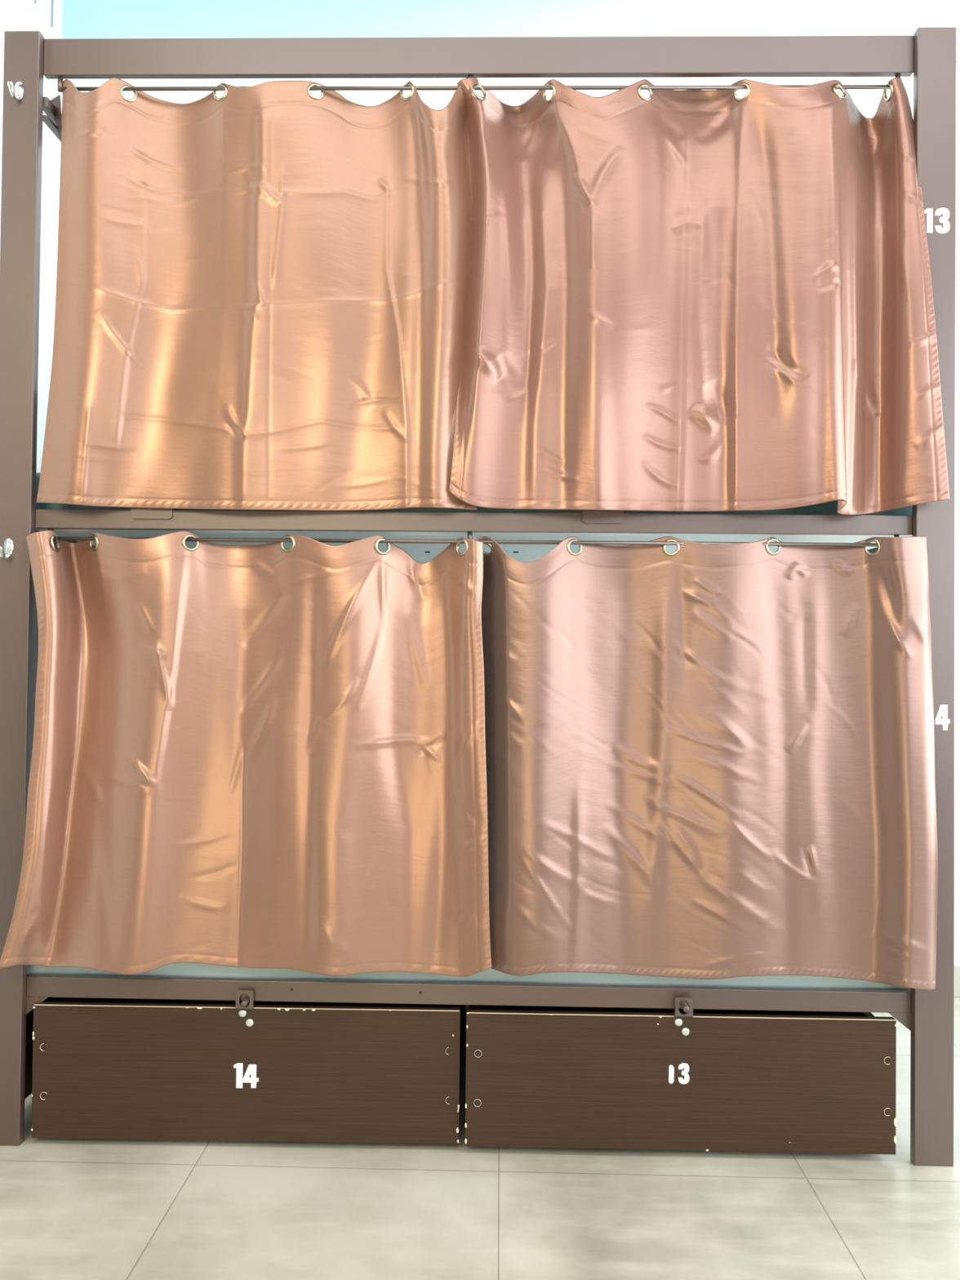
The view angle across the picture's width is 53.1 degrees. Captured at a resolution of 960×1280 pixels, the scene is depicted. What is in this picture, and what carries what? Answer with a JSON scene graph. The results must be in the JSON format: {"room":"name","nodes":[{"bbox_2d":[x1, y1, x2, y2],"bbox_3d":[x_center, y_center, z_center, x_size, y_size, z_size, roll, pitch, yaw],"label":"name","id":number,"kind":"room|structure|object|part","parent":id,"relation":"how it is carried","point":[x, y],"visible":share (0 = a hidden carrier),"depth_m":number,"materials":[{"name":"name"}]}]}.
{"room":"dormitory","nodes":[
{"label":"dormitory","id":0,"kind":"room"},
{"bbox_2d":[0,0,62,472],"bbox_3d":[-1.388,-0.673,2.205,0.120,3.400,1.535,1,-1,1],"label":"wall","id":1,"kind":"structure","parent":0,"point":[15,15],"depth_m":2.89,"materials":[{"name":"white paint"}]},
{"bbox_2d":[50,0,53,26],"bbox_3d":[-1.296,-2.110,2.915,0.004,0.500,0.008,1,-1,1],"label":"trim","id":2,"kind":"structure","parent":1,"relation":"attached to","point":[52,1],"depth_m":2.91,"materials":[{"name":"grey"}]},
{"bbox_2d":[0,996,959,1279],"bbox_3d":[0.528,1.065,0.266,7.200,0.100,5.700,1,-1,1],"label":"floor","id":3,"kind":"structure","parent":0,"point":[71,1209],"depth_m":1.74,"materials":[{"name":"beige tile"}]},
{"bbox_2d":[31,990,466,1144],"bbox_3d":[-0.473,0.879,2.340,0.872,0.320,0.786,1,-1,1],"label":"storage drawer","id":4,"kind":"object","parent":3,"relation":"on","point":[121,1068],"visible":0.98,"depth_m":1.95,"materials":[{"name":"brown wood"}]},
{"bbox_3d":[-0.897,0.895,2.356,0.016,0.228,0.762,1,-1,1],"label":"panel","id":5,"kind":"part","parent":4,"relation":"part of","materials":[{"name":"brown wood"}]},
{"bbox_3d":[-0.478,0.732,1.953,0.036,0.040,0.005,1,-1,1],"label":"hasp plate","id":6,"kind":"part","parent":4,"relation":"part of","materials":[{"name":"brown metal"}]},
{"bbox_3d":[-0.475,1.009,2.342,0.832,0.010,0.746,1,-1,1],"label":"panel","id":7,"kind":"part","parent":4,"relation":"part of","materials":[{"name":"brown wood"}]},
{"bbox_3d":[-0.050,0.904,2.348,0.016,0.228,0.762,1,-1,1],"label":"panel","id":8,"kind":"part","parent":4,"relation":"part of","materials":[{"name":"brown wood"}]},
{"bbox_2d":[0,27,955,1166],"bbox_3d":[-0.012,-0.100,2.406,1.953,2.290,0.977,1,-1,1],"label":"bunk bed","id":9,"kind":"object","parent":3,"relation":"on","point":[930,54],"visible":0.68,"depth_m":1.97,"materials":[{"name":"brown"}]},
{"bbox_2d":[0,537,13,559],"bbox_3d":[-0.967,-0.186,1.950,0.020,0.045,0.040,1,-1,1],"label":"coat hook","id":10,"kind":"object","parent":9,"relation":"attached to","point":[8,546],"visible":1,"depth_m":1.97,"materials":[{"name":"silver metal"}]},
{"bbox_3d":[-0.967,-0.189,1.968,0.020,0.039,0.004,1,-1,1],"label":"plate","id":11,"kind":"part","parent":10,"relation":"part of","materials":[{"name":"silver metal"}]},
{"bbox_2d":[7,81,23,100],"bbox_3d":[-0.954,-1.132,1.966,0.020,0.045,0.040,1,-1,1],"label":"coat hook","id":12,"kind":"object","parent":9,"relation":"attached to","point":[18,90],"visible":1,"depth_m":1.98,"materials":[{"name":"silver metal"}]},
{"bbox_3d":[-0.953,-1.135,1.984,0.020,0.039,0.004,1,-1,1],"label":"plate","id":13,"kind":"part","parent":12,"relation":"part of","materials":[{"name":"silver metal"}]},
{"bbox_3d":[-0.961,-0.117,1.980,0.075,2.290,0.022,1,-1,1],"label":"post","id":14,"kind":"part","parent":9,"relation":"part of","materials":[{"name":"brown metal"}]},
{"bbox_3d":[-0.977,-0.244,2.445,0.015,0.039,0.903,1,-1,1],"label":"rail","id":15,"kind":"part","parent":9,"relation":"part of","materials":[{"name":"silver metal"}]},
{"bbox_3d":[-0.677,-0.261,1.981,0.086,0.023,0.004,1,-1,1],"label":"tab plate","id":16,"kind":"part","parent":9,"relation":"part of","materials":[{"name":"brown metal"}]},
{"bbox_2d":[26,962,911,991],"bbox_3d":[-0.021,0.658,2.418,1.906,0.135,0.869,1,-1,1],"label":"mattress","id":17,"kind":"object","parent":9,"relation":"on","point":[181,969],"visible":0.09,"depth_m":1.98,"materials":[{"name":"teal fabric"}]},
{"bbox_3d":[-0.032,0.722,1.960,1.800,0.041,0.016,1,-1,1],"label":"rail","id":18,"kind":"part","parent":9,"relation":"part of","materials":[{"name":"metal"}]},
{"bbox_3d":[-0.022,-0.242,1.976,1.800,0.039,0.016,1,-1,1],"label":"rail","id":19,"kind":"part","parent":9,"relation":"part of","materials":[{"name":"metal"}]},
{"bbox_3d":[-0.012,-0.224,2.429,1.840,0.014,0.891,1,-1,1],"label":"board","id":20,"kind":"part","parent":9,"relation":"part of","materials":[{"name":"brown"}]},
{"bbox_2d":[35,472,911,515],"bbox_3d":[-0.011,-0.290,2.445,1.906,0.115,0.845,1,-1,1],"label":"mattress","id":21,"kind":"object","parent":9,"relation":"on","point":[829,508],"visible":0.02,"depth_m":2.02,"materials":[{"name":"teal fabric"}]},
{"bbox_2d":[48,528,899,546],"bbox_3d":[-0.017,-0.210,1.978,1.763,0.024,0.010,1,-1,1],"label":"curtain rod","id":22,"kind":"object","parent":9,"relation":"hanging from","point":[469,535],"visible":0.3,"depth_m":1.97,"materials":[{"name":"grey metal"}]},
{"bbox_2d":[0,530,491,977],"bbox_3d":[-0.459,0.224,1.968,0.973,0.895,0.156,1,-1,1],"label":"curtain","id":23,"kind":"object","parent":22,"relation":"hanging from","point":[271,755],"visible":1,"depth_m":1.95,"materials":[{"name":"orange fabric"}]},
{"bbox_2d":[475,536,937,989],"bbox_3d":[0.438,0.232,1.927,0.928,0.890,0.159,0,-1,7],"label":"curtain","id":24,"kind":"object","parent":22,"relation":"hanging from","point":[704,761],"visible":1,"depth_m":1.93,"materials":[{"name":"pink fabric"}]},
{"bbox_2d":[57,73,900,92],"bbox_3d":[-0.009,-1.156,1.994,1.752,0.028,0.010,1,-1,1],"label":"curtain rod","id":25,"kind":"object","parent":9,"relation":"hanging from","point":[60,88],"visible":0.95,"depth_m":1.99,"materials":[{"name":"grey metal"}]},
{"bbox_2d":[36,77,476,511],"bbox_3d":[-0.462,-0.717,1.988,0.928,0.907,0.111,1,-1,1],"label":"curtain","id":26,"kind":"object","parent":25,"relation":"hanging from","point":[261,295],"visible":0.97,"depth_m":1.97,"materials":[{"name":"orange fabric"}]},
{"bbox_2d":[448,77,950,515],"bbox_3d":[0.436,-0.709,1.978,0.989,0.913,0.148,1,-1,1],"label":"curtain","id":27,"kind":"object","parent":25,"relation":"hanging from","point":[686,300],"visible":1,"depth_m":1.95,"materials":[{"name":"pink fabric"}]},
{"bbox_3d":[0.251,-0.251,1.961,0.083,0.025,0.004,1,-1,1],"label":"tab plate","id":28,"kind":"part","parent":9,"relation":"part of","materials":[{"name":"brown metal"}]},
{"bbox_3d":[0.953,-0.225,2.402,0.015,0.039,0.903,1,-1,1],"label":"rail","id":29,"kind":"part","parent":9,"relation":"part of","materials":[{"name":"silver metal"}]},
{"bbox_3d":[0.915,-0.098,1.938,0.078,2.290,0.022,1,-1,1],"label":"post","id":30,"kind":"part","parent":9,"relation":"part of","materials":[{"name":"metal"}]},
{"bbox_2d":[464,996,896,1154],"bbox_3d":[0.409,0.886,2.317,0.863,0.324,0.786,1,-1,1],"label":"storage drawer","id":31,"kind":"object","parent":3,"relation":"on","point":[536,1077],"visible":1,"depth_m":1.93,"materials":[{"name":"brown wood"}]},
{"bbox_3d":[-0.010,0.903,2.336,0.016,0.226,0.762,1,-1,1],"label":"panel","id":32,"kind":"part","parent":31,"relation":"part of","materials":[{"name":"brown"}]},
{"bbox_3d":[0.408,1.015,2.319,0.823,0.010,0.746,1,-1,1],"label":"panel","id":33,"kind":"part","parent":31,"relation":"part of","materials":[{"name":"brown wood"}]},
{"bbox_3d":[0.410,0.738,1.929,0.036,0.040,0.006,1,-1,1],"label":"hasp plate","id":34,"kind":"part","parent":31,"relation":"part of","materials":[{"name":"brown metal"}]},
{"bbox_3d":[0.828,0.911,2.321,0.016,0.226,0.762,1,-1,1],"label":"panel","id":35,"kind":"part","parent":31,"relation":"part of","materials":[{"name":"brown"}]},
{"bbox_2d":[62,62,959,964],"bbox_3d":[1.387,-0.631,2.972,5.635,3.400,0.120,1,-1,1],"label":"wall","id":36,"kind":"structure","parent":0,"point":[867,101],"depth_m":2.94,"materials":[{"name":"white paint"}]},
{"bbox_2d":[62,0,959,62],"bbox_3d":[1.460,-2.046,2.931,5.515,0.570,0.006,1,-1,1],"label":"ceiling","id":37,"kind":"structure","parent":36,"relation":"attached to","point":[82,19],"depth_m":2.96,"materials":[{"name":"teal paint"}]},
{"bbox_2d":[910,964,959,996],"bbox_3d":[1.428,1.021,2.877,5.515,0.094,0.012,1,-1,1],"label":"baseboard","id":38,"kind":"structure","parent":36,"relation":"attached to","point":[957,967],"depth_m":2.87,"materials":[{"name":"grey"}]}
]}

